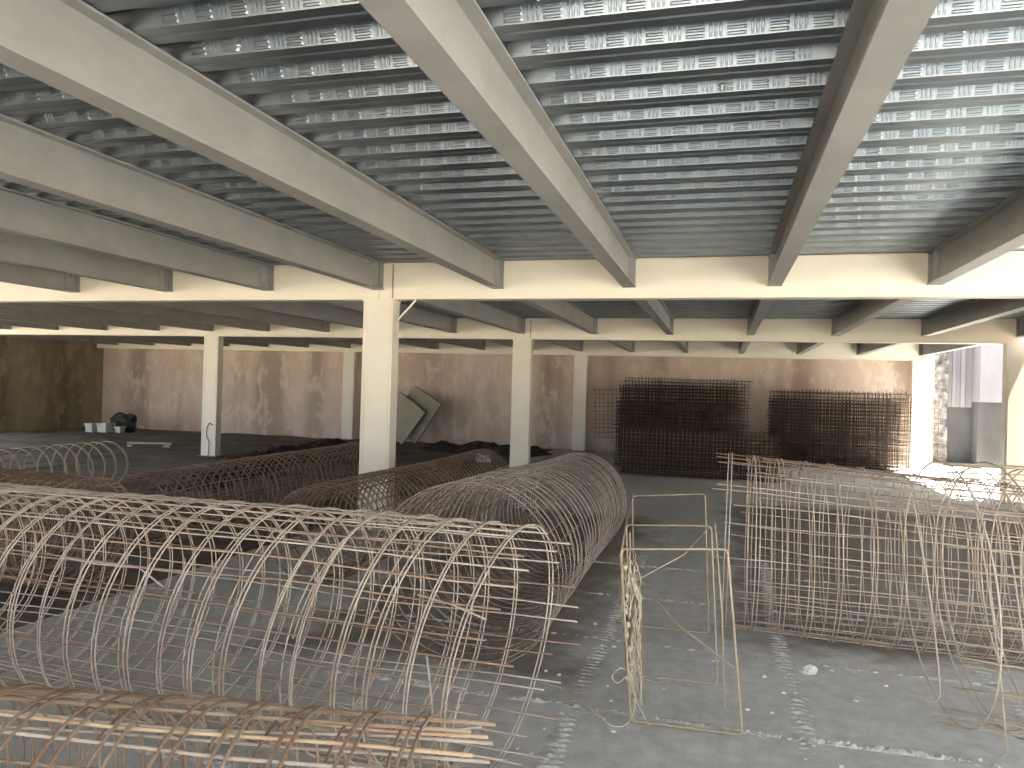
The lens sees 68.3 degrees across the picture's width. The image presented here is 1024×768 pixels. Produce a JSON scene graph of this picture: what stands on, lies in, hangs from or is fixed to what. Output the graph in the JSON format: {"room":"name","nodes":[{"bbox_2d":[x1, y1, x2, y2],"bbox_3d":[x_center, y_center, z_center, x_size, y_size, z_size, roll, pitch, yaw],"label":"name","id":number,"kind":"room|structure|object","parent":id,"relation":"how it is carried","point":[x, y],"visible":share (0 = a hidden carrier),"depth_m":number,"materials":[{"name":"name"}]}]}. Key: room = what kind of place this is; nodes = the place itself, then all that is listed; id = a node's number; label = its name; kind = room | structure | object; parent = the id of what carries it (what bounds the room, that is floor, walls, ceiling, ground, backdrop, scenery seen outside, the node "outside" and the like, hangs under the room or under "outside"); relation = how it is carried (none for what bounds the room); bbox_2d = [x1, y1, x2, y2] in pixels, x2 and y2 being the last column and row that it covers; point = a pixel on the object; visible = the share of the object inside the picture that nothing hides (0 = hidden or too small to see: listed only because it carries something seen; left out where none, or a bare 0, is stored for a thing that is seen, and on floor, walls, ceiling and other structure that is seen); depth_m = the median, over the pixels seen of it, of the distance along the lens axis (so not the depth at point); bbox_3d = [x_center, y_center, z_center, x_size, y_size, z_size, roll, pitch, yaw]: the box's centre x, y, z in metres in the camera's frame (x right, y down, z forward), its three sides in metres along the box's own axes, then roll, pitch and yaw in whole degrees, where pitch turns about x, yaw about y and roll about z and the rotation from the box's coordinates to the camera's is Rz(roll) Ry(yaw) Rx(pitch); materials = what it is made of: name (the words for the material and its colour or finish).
{"room":"construction site","nodes":[
{"label":"construction site","id":0,"kind":"room"},
{"bbox_2d":[0,336,103,431],"bbox_3d":[-14.010,-0.059,22.622,0.300,3.400,4.100,2,0,16],"label":"wall","id":1,"kind":"structure","parent":0,"point":[45,383],"depth_m":22.58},
{"bbox_2d":[0,0,1023,264],"bbox_3d":[-2.275,-1.397,2.479,15.540,0.060,11.440,2,0,16],"label":"ceiling","id":2,"kind":"structure","parent":0,"point":[681,165],"depth_m":3.68,"materials":[{"name":"metal"}]},
{"bbox_2d":[0,428,1023,767],"bbox_3d":[-2.993,1.620,6.569,30.200,0.170,29.100,2,0,16],"label":"floor","id":3,"kind":"structure","parent":0,"point":[894,715],"depth_m":5.04,"materials":[{"name":"concrete"}]},
{"bbox_2d":[0,441,129,501],"bbox_3d":[-6.223,1.124,9.198,0.686,0.669,3.778,2,0,13],"label":"cage","id":4,"kind":"object","parent":3,"relation":"on","point":[101,442],"visible":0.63,"depth_m":10.10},
{"bbox_2d":[0,468,139,591],"bbox_3d":[-4.905,1.047,6.047,3.936,0.860,0.914,2,0,16],"label":"cage","id":5,"kind":"object","parent":3,"relation":"on","point":[76,478],"visible":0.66,"depth_m":5.82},
{"bbox_2d":[110,412,136,432],"bbox_3d":[-11.499,1.151,22.385,0.888,0.632,0.432,2,0,16],"label":"bag","id":6,"kind":"object","parent":3,"relation":"on","point":[129,420],"visible":0.71,"depth_m":22.25,"materials":[{"name":"black plastic"}]},
{"bbox_2d":[94,744,252,767],"bbox_3d":[0.678,1.627,2.595,5.200,0.022,0.089,1,0,16],"label":"trim","id":7,"kind":"structure","parent":3,"relation":"on","point":[193,759],"depth_m":3.17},
{"bbox_2d":[197,336,224,456],"bbox_3d":[-6.333,0.255,15.943,0.450,2.522,0.290,2,0,16],"label":"steel column","id":8,"kind":"structure","parent":3,"relation":"on","point":[213,345],"depth_m":15.87,"materials":[{"name":"metal"}]},
{"bbox_2d":[0,325,211,336],"bbox_3d":[-10.524,-1.312,17.127,8.781,0.391,0.178,2,0,16],"label":"beam","id":9,"kind":"structure","parent":8,"relation":"on","point":[63,330],"depth_m":16.58,"materials":[{"name":"metal"}]},
{"bbox_2d":[0,320,58,329],"bbox_3d":[-11.013,-1.394,14.093,0.125,0.290,5.930,2,0,16],"label":"joist","id":10,"kind":"object","parent":9,"relation":"attached to","point":[2,322],"visible":0.39,"depth_m":16.26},
{"bbox_2d":[0,314,107,329],"bbox_3d":[-9.712,-1.360,13.732,0.125,0.290,5.930,2,0,16],"label":"joist","id":11,"kind":"object","parent":9,"relation":"attached to","point":[7,317],"visible":0.4,"depth_m":15.22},
{"bbox_2d":[0,306,159,330],"bbox_3d":[-8.410,-1.326,13.370,0.125,0.290,5.930,2,0,16],"label":"joist","id":12,"kind":"object","parent":9,"relation":"attached to","point":[3,309],"visible":0.4,"depth_m":14.14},
{"bbox_2d":[34,335,154,345],"bbox_3d":[-11.986,-1.383,20.694,0.125,0.290,5.909,2,0,16],"label":"joist","id":13,"kind":"object","parent":9,"relation":"attached to","point":[57,336],"visible":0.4,"depth_m":21.44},
{"bbox_2d":[212,318,521,339],"bbox_3d":[-3.038,-1.116,15.047,6.754,0.391,0.178,2,0,16],"label":"beam","id":14,"kind":"structure","parent":8,"relation":"on","point":[467,328],"depth_m":14.73,"materials":[{"name":"metal"}]},
{"bbox_2d":[0,303,213,330],"bbox_3d":[-7.108,-1.292,13.008,0.125,0.290,5.930,2,0,16],"label":"joist","id":15,"kind":"object","parent":14,"relation":"attached to","point":[50,307],"visible":0.53,"depth_m":13.21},
{"bbox_2d":[59,302,269,331],"bbox_3d":[-5.806,-1.258,12.646,0.125,0.290,5.930,2,0,16],"label":"joist","id":16,"kind":"object","parent":14,"relation":"attached to","point":[134,308],"visible":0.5,"depth_m":12.90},
{"bbox_2d":[134,302,329,331],"bbox_3d":[-4.505,-1.224,12.285,0.125,0.290,5.930,2,0,16],"label":"joist","id":17,"kind":"object","parent":14,"relation":"attached to","point":[213,308],"visible":0.47,"depth_m":12.57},
{"bbox_2d":[412,301,525,333],"bbox_3d":[-0.599,-1.122,11.200,0.125,0.290,5.930,2,0,16],"label":"joist","id":18,"kind":"object","parent":14,"relation":"attached to","point":[480,311],"visible":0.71,"depth_m":11.73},
{"bbox_2d":[0,684,495,767],"bbox_3d":[-1.644,1.207,2.097,3.167,0.715,0.748,2,0,5],"label":"cage","id":19,"kind":"object","parent":3,"relation":"on","point":[14,692],"visible":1,"depth_m":2.09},
{"bbox_2d":[99,441,399,553],"bbox_3d":[-2.782,1.192,9.377,0.763,0.721,5.576,2,0,14],"label":"cage","id":20,"kind":"object","parent":3,"relation":"on","point":[146,475],"visible":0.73,"depth_m":8.29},
{"bbox_2d":[148,438,354,490],"bbox_3d":[-4.709,1.428,15.507,1.100,0.382,9.242,2,0,2],"label":"cage","id":21,"kind":"object","parent":3,"relation":"on","point":[325,442],"visible":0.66,"depth_m":13.58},
{"bbox_2d":[0,482,579,767],"bbox_3d":[-2.227,1.038,3.822,5.032,1.042,1.073,1,0,18],"label":"cage","id":22,"kind":"object","parent":3,"relation":"on","point":[20,488],"visible":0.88,"depth_m":3.38,"materials":[{"name":"metal"}]},
{"bbox_2d":[340,352,357,439],"bbox_3d":[-4.705,0.334,21.810,0.450,2.522,0.290,2,0,16],"label":"steel column","id":23,"kind":"structure","parent":3,"relation":"on","point":[349,358],"depth_m":21.73,"materials":[{"name":"metal"}]},
{"bbox_2d":[97,343,348,351],"bbox_3d":[-8.960,-1.234,23.012,8.916,0.391,0.178,2,0,16],"label":"beam","id":24,"kind":"structure","parent":23,"relation":"on","point":[272,347],"depth_m":22.73,"materials":[{"name":"metal"}]},
{"bbox_2d":[0,335,118,344],"bbox_3d":[-13.288,-1.417,21.055,0.125,0.290,5.909,2,0,16],"label":"joist","id":25,"kind":"object","parent":24,"relation":"attached to","point":[23,336],"visible":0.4,"depth_m":21.91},
{"bbox_2d":[72,335,190,345],"bbox_3d":[-10.684,-1.349,20.332,0.125,0.290,5.909,2,0,16],"label":"joist","id":26,"kind":"object","parent":24,"relation":"on","point":[105,337],"visible":0.31,"depth_m":21.17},
{"bbox_2d":[121,336,228,346],"bbox_3d":[-9.383,-1.315,19.970,0.125,0.290,5.909,2,0,16],"label":"joist","id":27,"kind":"object","parent":24,"relation":"on","point":[142,337],"visible":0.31,"depth_m":20.52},
{"bbox_2d":[162,336,268,346],"bbox_3d":[-8.081,-1.281,19.608,0.125,0.290,5.909,2,0,16],"label":"joist","id":28,"kind":"object","parent":24,"relation":"on","point":[231,341],"visible":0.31,"depth_m":20.91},
{"bbox_2d":[224,337,308,347],"bbox_3d":[-6.779,-1.247,19.247,0.125,0.290,5.909,2,0,16],"label":"joist","id":29,"kind":"object","parent":24,"relation":"on","point":[251,339],"visible":0.31,"depth_m":20.28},
{"bbox_2d":[349,340,580,355],"bbox_3d":[-1.410,-1.037,20.914,6.754,0.391,0.178,2,0,16],"label":"beam","id":30,"kind":"structure","parent":23,"relation":"on","point":[540,347],"depth_m":20.63,"materials":[{"name":"metal"}]},
{"bbox_2d":[260,337,350,347],"bbox_3d":[-5.477,-1.213,18.885,0.125,0.290,5.909,2,0,16],"label":"joist","id":31,"kind":"object","parent":30,"relation":"attached to","point":[293,339],"visible":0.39,"depth_m":19.90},
{"bbox_2d":[399,339,438,348],"bbox_3d":[-2.874,-1.145,18.162,0.125,0.290,5.909,2,0,16],"label":"joist","id":32,"kind":"object","parent":30,"relation":"on","point":[412,342],"visible":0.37,"depth_m":19.84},
{"bbox_2d":[423,339,484,349],"bbox_3d":[-1.572,-1.111,17.800,0.125,0.290,5.909,2,0,16],"label":"joist","id":33,"kind":"object","parent":30,"relation":"attached to","point":[478,344],"visible":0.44,"depth_m":19.19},
{"bbox_2d":[542,340,582,350],"bbox_3d":[1.032,-1.042,17.076,0.125,0.290,5.909,2,0,16],"label":"joist","id":34,"kind":"object","parent":30,"relation":"attached to","point":[577,345],"visible":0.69,"depth_m":18.51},
{"bbox_2d":[350,299,400,534],"bbox_3d":[-1.458,0.346,8.247,0.450,2.522,0.290,2,0,16],"label":"steel column","id":35,"kind":"structure","parent":3,"relation":"on","point":[380,345],"depth_m":8.17,"materials":[{"name":"beige paint"}]},
{"bbox_2d":[0,265,378,302],"bbox_3d":[-4.672,-1.195,9.160,6.754,0.391,0.178,2,0,16],"label":"beam","id":36,"kind":"structure","parent":35,"relation":"on","point":[291,283],"depth_m":8.77,"materials":[{"name":"metal"}]},
{"bbox_2d":[0,262,79,292],"bbox_3d":[-6.872,-1.339,3.752,0.125,0.290,11.421,2,0,16],"label":"joist","id":37,"kind":"object","parent":36,"relation":"attached to","point":[9,273],"visible":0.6,"depth_m":8.74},
{"bbox_2d":[0,232,172,291],"bbox_3d":[-5.571,-1.305,3.391,0.125,0.290,11.421,2,0,16],"label":"joist","id":38,"kind":"object","parent":36,"relation":"attached to","point":[14,249],"visible":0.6,"depth_m":7.66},
{"bbox_2d":[0,186,274,290],"bbox_3d":[-4.269,-1.271,3.029,0.125,0.290,11.421,2,0,16],"label":"joist","id":39,"kind":"object","parent":36,"relation":"attached to","point":[21,214],"visible":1,"depth_m":6.41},
{"bbox_2d":[0,114,384,289],"bbox_3d":[-2.967,-1.237,2.667,0.125,0.290,11.421,2,0,16],"label":"joist","id":40,"kind":"object","parent":36,"relation":"attached to","point":[30,156],"visible":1,"depth_m":4.95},
{"bbox_2d":[222,302,362,327],"bbox_3d":[-3.203,-1.190,11.923,0.125,0.290,5.930,2,0,16],"label":"joist","id":41,"kind":"object","parent":36,"relation":"attached to","point":[311,310],"visible":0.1,"depth_m":12.02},
{"bbox_2d":[315,301,456,332],"bbox_3d":[-1.901,-1.156,11.561,0.125,0.290,5.930,2,0,16],"label":"joist","id":42,"kind":"object","parent":36,"relation":"attached to","point":[416,315],"visible":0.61,"depth_m":12.76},
{"bbox_2d":[379,251,1023,300],"bbox_3d":[2.488,-1.008,7.171,8.105,0.391,0.178,2,0,16],"label":"beam","id":43,"kind":"structure","parent":35,"relation":"on","point":[895,275],"depth_m":7.26,"materials":[{"name":"metal"}]},
{"bbox_2d":[0,0,504,288],"bbox_3d":[-1.665,-1.202,2.306,0.125,0.290,11.421,2,0,16],"label":"joist","id":44,"kind":"object","parent":43,"relation":"attached to","point":[71,47],"visible":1,"depth_m":3.32,"materials":[{"name":"metal"}]},
{"bbox_2d":[358,0,636,287],"bbox_3d":[-0.364,-1.168,1.944,0.125,0.290,11.421,2,0,16],"label":"joist","id":45,"kind":"object","parent":43,"relation":"on","point":[454,43],"visible":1,"depth_m":3.04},
{"bbox_2d":[635,300,673,334],"bbox_3d":[2.004,-1.053,10.476,0.125,0.290,5.930,2,0,16],"label":"joist","id":46,"kind":"object","parent":43,"relation":"attached to","point":[657,310],"visible":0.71,"depth_m":10.94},
{"bbox_2d":[767,0,939,286],"bbox_3d":[0.938,-1.134,1.582,0.125,0.290,11.421,2,0,16],"label":"joist","id":47,"kind":"object","parent":43,"relation":"attached to","point":[878,38],"visible":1,"depth_m":2.90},
{"bbox_2d":[831,299,912,335],"bbox_3d":[4.608,-0.985,9.753,0.125,0.290,5.930,2,0,16],"label":"joist","id":48,"kind":"object","parent":43,"relation":"attached to","point":[862,311],"visible":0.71,"depth_m":10.21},
{"bbox_2d":[927,187,1023,284],"bbox_3d":[2.240,-1.100,1.220,0.125,0.290,11.421,2,0,16],"label":"joist","id":49,"kind":"object","parent":43,"relation":"attached to","point":[999,231],"visible":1,"depth_m":5.49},
{"bbox_2d":[264,449,512,585],"bbox_3d":[-0.941,1.214,7.964,0.878,0.808,4.538,2,0,16],"label":"cage","id":50,"kind":"object","parent":3,"relation":"on","point":[393,472],"visible":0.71,"depth_m":6.95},
{"bbox_2d":[396,391,425,443],"bbox_3d":[-3.044,0.922,20.699,1.403,1.436,0.345,1,0,24],"label":"board","id":51,"kind":"object","parent":3,"relation":"on","point":[409,414],"visible":0.71,"depth_m":20.61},
{"bbox_2d":[407,385,441,443],"bbox_3d":[-2.680,0.833,20.882,1.478,1.597,0.388,1,0,23],"label":"board","id":52,"kind":"object","parent":3,"relation":"on","point":[430,405],"visible":0.57,"depth_m":20.76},
{"bbox_2d":[421,440,551,457],"bbox_3d":[-0.692,1.590,18.956,3.544,0.320,1.600,1,0,32],"label":"heap","id":53,"kind":"object","parent":3,"relation":"on","point":[441,446],"visible":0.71,"depth_m":18.58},
{"bbox_2d":[364,452,626,672],"bbox_3d":[0.179,1.103,5.958,1.154,1.069,3.812,2,0,16],"label":"cage","id":54,"kind":"object","parent":3,"relation":"on","point":[578,573],"visible":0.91,"depth_m":5.33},
{"bbox_2d":[509,339,533,475],"bbox_3d":[0.175,0.425,14.134,0.450,2.522,0.290,2,0,16],"label":"steel column","id":55,"kind":"structure","parent":3,"relation":"on","point":[522,360],"depth_m":14.06,"materials":[{"name":"beige paint"}]},
{"bbox_2d":[569,355,587,450],"bbox_3d":[1.804,0.504,20.001,0.450,2.522,0.290,2,0,16],"label":"steel column","id":56,"kind":"structure","parent":3,"relation":"on","point":[580,384],"depth_m":19.92,"materials":[{"name":"metal"}]},
{"bbox_2d":[581,341,920,360],"bbox_3d":[5.749,-0.849,18.924,8.105,0.391,0.178,2,0,16],"label":"beam","id":57,"kind":"structure","parent":56,"relation":"on","point":[770,350],"depth_m":18.79,"materials":[{"name":"metal"}]},
{"bbox_2d":[919,344,986,355],"bbox_3d":[8.842,-0.838,14.906,0.125,0.290,5.909,2,0,16],"label":"joist","id":58,"kind":"object","parent":57,"relation":"attached to","point":[924,349],"visible":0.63,"depth_m":16.20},
{"bbox_2d":[533,552,649,767],"bbox_3d":[0.619,1.642,4.944,0.179,0.018,5.300,2,0,16],"label":"trim","id":59,"kind":"structure","parent":3,"relation":"on","point":[550,750],"depth_m":3.73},
{"bbox_2d":[244,658,1013,767],"bbox_3d":[0.967,1.639,3.634,5.200,0.026,0.094,1,0,16],"label":"trim","id":60,"kind":"structure","parent":3,"relation":"on","point":[877,748],"depth_m":3.61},
{"bbox_2d":[616,387,729,454],"bbox_3d":[3.965,0.940,18.384,2.873,1.750,0.141,2,0,16],"label":"sheet","id":61,"kind":"object","parent":3,"relation":"on","point":[620,387],"visible":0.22,"depth_m":18.40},
{"bbox_2d":[337,607,1011,688],"bbox_3d":[1.254,1.657,4.670,5.200,0.020,0.086,1,0,16],"label":"trim","id":62,"kind":"structure","parent":3,"relation":"on","point":[408,615],"depth_m":4.46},
{"bbox_2d":[612,401,737,470],"bbox_3d":[3.389,1.071,15.780,2.568,1.417,0.113,1,0,16],"label":"sheet","id":63,"kind":"object","parent":3,"relation":"on","point":[719,404],"visible":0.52,"depth_m":15.83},
{"bbox_2d":[615,398,737,468],"bbox_3d":[3.482,1.056,15.910,2.594,1.464,0.113,1,0,16],"label":"sheet","id":64,"kind":"object","parent":3,"relation":"on","point":[705,404],"visible":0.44,"depth_m":15.90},
{"bbox_2d":[612,400,740,467],"bbox_3d":[3.515,1.078,16.069,2.773,1.410,0.103,2,0,15],"label":"sheet","id":65,"kind":"object","parent":3,"relation":"on","point":[650,421],"visible":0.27,"depth_m":16.09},
{"bbox_2d":[612,402,741,469],"bbox_3d":[3.457,1.093,15.836,2.747,1.388,0.094,1,0,17],"label":"sheet","id":66,"kind":"object","parent":3,"relation":"on","point":[654,407],"visible":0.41,"depth_m":15.87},
{"bbox_2d":[615,381,738,445],"bbox_3d":[4.057,0.873,18.531,3.015,1.892,0.151,2,0,16],"label":"sheet","id":67,"kind":"object","parent":3,"relation":"on","point":[618,381],"visible":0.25,"depth_m":18.55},
{"bbox_2d":[614,404,740,470],"bbox_3d":[3.436,1.110,15.677,2.616,1.338,0.118,2,0,16],"label":"sheet","id":68,"kind":"object","parent":3,"relation":"on","point":[676,407],"visible":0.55,"depth_m":15.73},
{"bbox_2d":[614,405,743,466],"bbox_3d":[3.533,1.132,15.976,2.745,1.315,0.115,2,0,16],"label":"sheet","id":69,"kind":"object","parent":3,"relation":"on","point":[656,414],"visible":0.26,"depth_m":15.94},
{"bbox_2d":[623,386,734,431],"bbox_3d":[4.101,0.923,18.759,2.906,1.784,0.130,1,0,16],"label":"sheet","id":70,"kind":"object","parent":3,"relation":"on","point":[623,386],"visible":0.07,"depth_m":18.76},
{"bbox_2d":[592,387,660,437],"bbox_3d":[2.940,0.733,19.211,1.874,1.318,0.059,1,0,16],"label":"sheet","id":71,"kind":"object","parent":70,"relation":"attached to","point":[603,389],"visible":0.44,"depth_m":19.35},
{"bbox_2d":[618,386,743,455],"bbox_3d":[4.056,0.940,18.111,3.029,1.743,0.143,2,0,16],"label":"sheet","id":72,"kind":"object","parent":3,"relation":"on","point":[699,389],"visible":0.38,"depth_m":18.16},
{"bbox_2d":[620,493,742,734],"bbox_3d":[0.925,1.182,4.377,0.594,0.930,1.664,2,0,9],"label":"frame","id":73,"kind":"object","parent":3,"relation":"on","point":[631,502],"visible":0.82,"depth_m":3.83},
{"bbox_2d":[585,551,668,726],"bbox_3d":[0.561,1.224,3.647,0.308,0.809,0.255,2,0,-33],"label":"wire bundle","id":74,"kind":"object","parent":73,"relation":"hanging from","point":[631,622],"visible":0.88,"depth_m":3.69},
{"bbox_2d":[620,388,743,451],"bbox_3d":[4.090,0.948,18.267,3.046,1.727,0.143,2,0,16],"label":"sheet","id":75,"kind":"object","parent":3,"relation":"on","point":[669,388],"visible":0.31,"depth_m":18.23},
{"bbox_2d":[623,376,749,445],"bbox_3d":[4.259,0.822,18.644,3.150,2.006,0.136,1,0,16],"label":"sheet","id":76,"kind":"object","parent":3,"relation":"on","point":[734,381],"visible":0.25,"depth_m":18.77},
{"bbox_2d":[625,384,748,456],"bbox_3d":[4.273,0.918,18.552,3.029,1.802,0.145,2,0,16],"label":"sheet","id":77,"kind":"object","parent":3,"relation":"on","point":[738,400],"visible":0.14,"depth_m":18.51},
{"bbox_2d":[623,377,751,461],"bbox_3d":[4.165,0.838,18.169,3.115,1.963,0.135,1,0,16],"label":"sheet","id":78,"kind":"object","parent":3,"relation":"on","point":[675,379],"visible":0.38,"depth_m":18.15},
{"bbox_2d":[617,427,776,482],"bbox_3d":[3.448,1.317,14.224,2.915,0.920,0.076,2,0,15],"label":"sheet","id":79,"kind":"object","parent":3,"relation":"on","point":[631,432],"visible":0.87,"depth_m":14.24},
{"bbox_2d":[618,430,775,478],"bbox_3d":[3.561,1.350,14.627,2.971,0.865,0.081,2,0,15],"label":"sheet","id":80,"kind":"object","parent":3,"relation":"on","point":[622,430],"visible":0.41,"depth_m":14.64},
{"bbox_2d":[625,433,770,476],"bbox_3d":[3.593,1.367,14.765,2.866,0.826,0.090,2,0,16],"label":"sheet","id":81,"kind":"object","parent":3,"relation":"on","point":[627,433],"visible":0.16,"depth_m":14.80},
{"bbox_2d":[619,433,778,481],"bbox_3d":[3.533,1.368,14.274,2.986,0.825,0.084,2,0,15],"label":"rebar mesh","id":82,"kind":"object","parent":3,"relation":"on","point":[645,436],"visible":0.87,"depth_m":14.31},
{"bbox_2d":[624,426,774,479],"bbox_3d":[3.575,1.309,14.553,2.859,0.948,0.100,2,0,16],"label":"sheet","id":83,"kind":"object","parent":3,"relation":"on","point":[699,430],"visible":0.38,"depth_m":14.51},
{"bbox_2d":[618,433,781,481],"bbox_3d":[3.518,1.362,14.348,3.048,0.831,0.093,2,0,16],"label":"sheet","id":84,"kind":"object","parent":3,"relation":"on","point":[751,441],"visible":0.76,"depth_m":14.37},
{"bbox_2d":[620,427,780,478],"bbox_3d":[3.623,1.325,14.687,3.042,0.907,0.086,2,0,15],"label":"sheet","id":85,"kind":"object","parent":3,"relation":"on","point":[649,427],"visible":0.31,"depth_m":14.74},
{"bbox_2d":[620,432,786,481],"bbox_3d":[3.608,1.363,14.397,3.109,0.832,0.076,1,0,16],"label":"sheet","id":86,"kind":"object","parent":3,"relation":"on","point":[649,448],"visible":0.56,"depth_m":14.43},
{"bbox_2d":[622,429,786,480],"bbox_3d":[3.665,1.330,14.454,3.156,0.896,0.098,2,0,16],"label":"sheet","id":87,"kind":"object","parent":3,"relation":"on","point":[659,433],"visible":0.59,"depth_m":14.47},
{"bbox_2d":[410,574,1019,636],"bbox_3d":[1.540,1.670,5.701,5.201,0.021,0.095,2,0,16],"label":"trim","id":88,"kind":"structure","parent":3,"relation":"on","point":[659,599],"depth_m":5.57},
{"bbox_2d":[510,553,1021,601],"bbox_3d":[1.835,1.684,6.761,5.200,0.021,0.101,1,0,16],"label":"trim","id":89,"kind":"structure","parent":3,"relation":"on","point":[648,566],"depth_m":6.79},
{"bbox_2d":[760,562,820,765],"bbox_3d":[1.676,1.669,4.650,0.190,0.017,5.300,2,0,16],"label":"track mark","id":90,"kind":"structure","parent":3,"relation":"on","point":[764,577],"depth_m":4.29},
{"bbox_2d":[767,396,888,468],"bbox_3d":[7.314,1.109,17.466,2.755,1.589,0.126,1,0,16],"label":"sheet","id":91,"kind":"object","parent":3,"relation":"on","point":[773,396],"visible":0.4,"depth_m":17.52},
{"bbox_2d":[767,389,888,466],"bbox_3d":[7.445,1.023,17.811,2.729,1.763,0.157,2,0,16],"label":"sheet","id":92,"kind":"object","parent":3,"relation":"on","point":[770,401],"visible":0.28,"depth_m":17.82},
{"bbox_2d":[767,400,890,468],"bbox_3d":[7.356,1.142,17.546,2.712,1.526,0.144,2,0,16],"label":"sheet","id":93,"kind":"object","parent":3,"relation":"on","point":[800,433],"visible":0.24,"depth_m":17.51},
{"bbox_2d":[765,402,895,468],"bbox_3d":[7.443,1.139,17.616,2.937,1.537,0.146,2,0,16],"label":"sheet","id":94,"kind":"object","parent":3,"relation":"on","point":[863,445],"visible":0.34,"depth_m":17.50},
{"bbox_2d":[767,399,899,469],"bbox_3d":[7.411,1.126,17.349,2.918,1.558,0.133,1,0,16],"label":"sheet","id":95,"kind":"object","parent":3,"relation":"on","point":[772,418],"visible":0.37,"depth_m":17.33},
{"bbox_2d":[771,399,902,471],"bbox_3d":[7.284,1.134,17.003,2.773,1.531,0.139,2,0,16],"label":"sheet","id":96,"kind":"object","parent":3,"relation":"on","point":[782,402],"visible":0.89,"depth_m":16.97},
{"bbox_2d":[770,388,908,470],"bbox_3d":[7.387,1.002,17.081,2.988,1.792,0.161,2,0,16],"label":"sheet","id":97,"kind":"object","parent":3,"relation":"on","point":[817,392],"visible":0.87,"depth_m":17.07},
{"bbox_2d":[771,390,911,470],"bbox_3d":[7.440,1.041,17.158,3.017,1.725,0.135,2,0,15],"label":"sheet","id":98,"kind":"object","parent":3,"relation":"on","point":[782,395],"visible":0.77,"depth_m":17.16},
{"bbox_2d":[772,390,911,470],"bbox_3d":[7.520,1.022,17.231,3.014,1.771,0.158,2,0,16],"label":"sheet","id":99,"kind":"object","parent":3,"relation":"on","point":[843,393],"visible":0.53,"depth_m":17.22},
{"bbox_2d":[712,452,1023,663],"bbox_3d":[2.752,1.104,4.828,2.863,1.197,1.271,2,0,16],"label":"cage","id":100,"kind":"object","parent":3,"relation":"on","point":[875,472],"visible":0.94,"depth_m":4.78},
{"bbox_2d":[866,396,943,473],"bbox_3d":[8.605,1.108,16.538,1.572,1.652,0.104,1,0,17],"label":"sheet","id":101,"kind":"object","parent":3,"relation":"on","point":[894,400],"visible":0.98,"depth_m":16.54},
{"bbox_2d":[907,360,928,467],"bbox_3d":[9.614,0.709,17.831,0.450,2.522,0.290,2,0,16],"label":"steel column","id":102,"kind":"structure","parent":3,"relation":"on","point":[919,390],"depth_m":17.75,"materials":[{"name":"beige paint"}]},
{"bbox_2d":[892,575,1023,730],"bbox_3d":[2.747,1.697,4.352,0.183,0.017,5.300,2,0,16],"label":"trim","id":103,"kind":"structure","parent":3,"relation":"on","point":[985,673],"depth_m":4.40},
{"bbox_2d":[903,460,1023,757],"bbox_3d":[2.729,1.040,3.502,1.560,1.311,1.243,1,0,24],"label":"cage","id":104,"kind":"object","parent":3,"relation":"on","point":[962,465],"visible":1,"depth_m":3.70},
{"bbox_2d":[998,344,1023,504],"bbox_3d":[7.986,0.630,11.964,0.450,2.522,0.290,2,0,16],"label":"steel column","id":105,"kind":"structure","parent":3,"relation":"on","point":[1012,417],"depth_m":11.90,"materials":[{"name":"beige paint"}]},
{"bbox_2d":[522,318,1019,343],"bbox_3d":[4.121,-0.928,13.058,8.105,0.391,0.178,2,0,16],"label":"beam","id":106,"kind":"structure","parent":105,"relation":"on","point":[905,331],"depth_m":12.90,"materials":[{"name":"metal"}]},
{"bbox_2d":[520,301,597,333],"bbox_3d":[0.702,-1.087,10.838,0.125,0.290,5.930,2,0,16],"label":"joist","id":107,"kind":"object","parent":106,"relation":"attached to","point":[568,312],"visible":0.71,"depth_m":11.39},
{"bbox_2d":[747,300,772,334],"bbox_3d":[3.306,-1.019,10.114,0.125,0.290,5.930,2,0,16],"label":"joist","id":108,"kind":"object","parent":106,"relation":"attached to","point":[758,310],"visible":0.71,"depth_m":10.51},
{"bbox_2d":[797,342,823,354],"bbox_3d":[6.239,-0.906,15.630,0.125,0.290,5.909,2,0,16],"label":"joist","id":109,"kind":"object","parent":106,"relation":"attached to","point":[802,348],"visible":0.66,"depth_m":17.02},
{"bbox_2d":[856,343,902,354],"bbox_3d":[7.540,-0.872,15.268,0.125,0.290,5.909,2,0,16],"label":"joist","id":110,"kind":"object","parent":106,"relation":"attached to","point":[862,348],"visible":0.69,"depth_m":16.58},
{"bbox_2d":[920,299,1023,336],"bbox_3d":[5.909,-0.951,9.391,0.125,0.290,5.930,2,0,16],"label":"joist","id":111,"kind":"object","parent":106,"relation":"on","point":[974,311],"visible":0.91,"depth_m":10.07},
{"bbox_2d":[102,348,934,466],"bbox_3d":[-1.719,0.276,21.490,24.600,3.400,0.300,2,0,16],"label":"wall","id":112,"kind":"structure","parent":0,"point":[289,393],"depth_m":21.25,"materials":[{"name":"paint"}]},
{"bbox_2d":[287,250,1023,318],"bbox_3d":[-4.119,-1.392,12.173,24.280,0.060,6.026,2,0,16],"label":"ceiling","id":113,"kind":"structure","parent":0,"point":[808,308],"depth_m":11.61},
{"bbox_2d":[932,463,999,469],"bbox_3d":[-0.050,1.789,-0.010,140.000,0.060,140.000,2,0,16],"label":"ground","id":114,"kind":"structure","parent":0,"point":[934,465],"depth_m":19.95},
{"bbox_2d":[932,352,948,461],"bbox_3d":[11.916,-0.385,21.553,0.800,5.200,0.906,2,0,16],"label":"wall","id":115,"kind":"structure","parent":114,"relation":"on","point":[941,377],"depth_m":21.15,"materials":[{"name":"stone"}]},
{"bbox_2d":[946,337,1023,466],"bbox_3d":[15.097,-1.033,20.422,5.900,6.660,1.400,2,0,16],"label":"outbuilding","id":116,"kind":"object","parent":114,"relation":"on","point":[974,405],"visible":0.44,"depth_m":20.70,"materials":[{"name":"corrugated metal sheet"},{"name":"grey concrete"}]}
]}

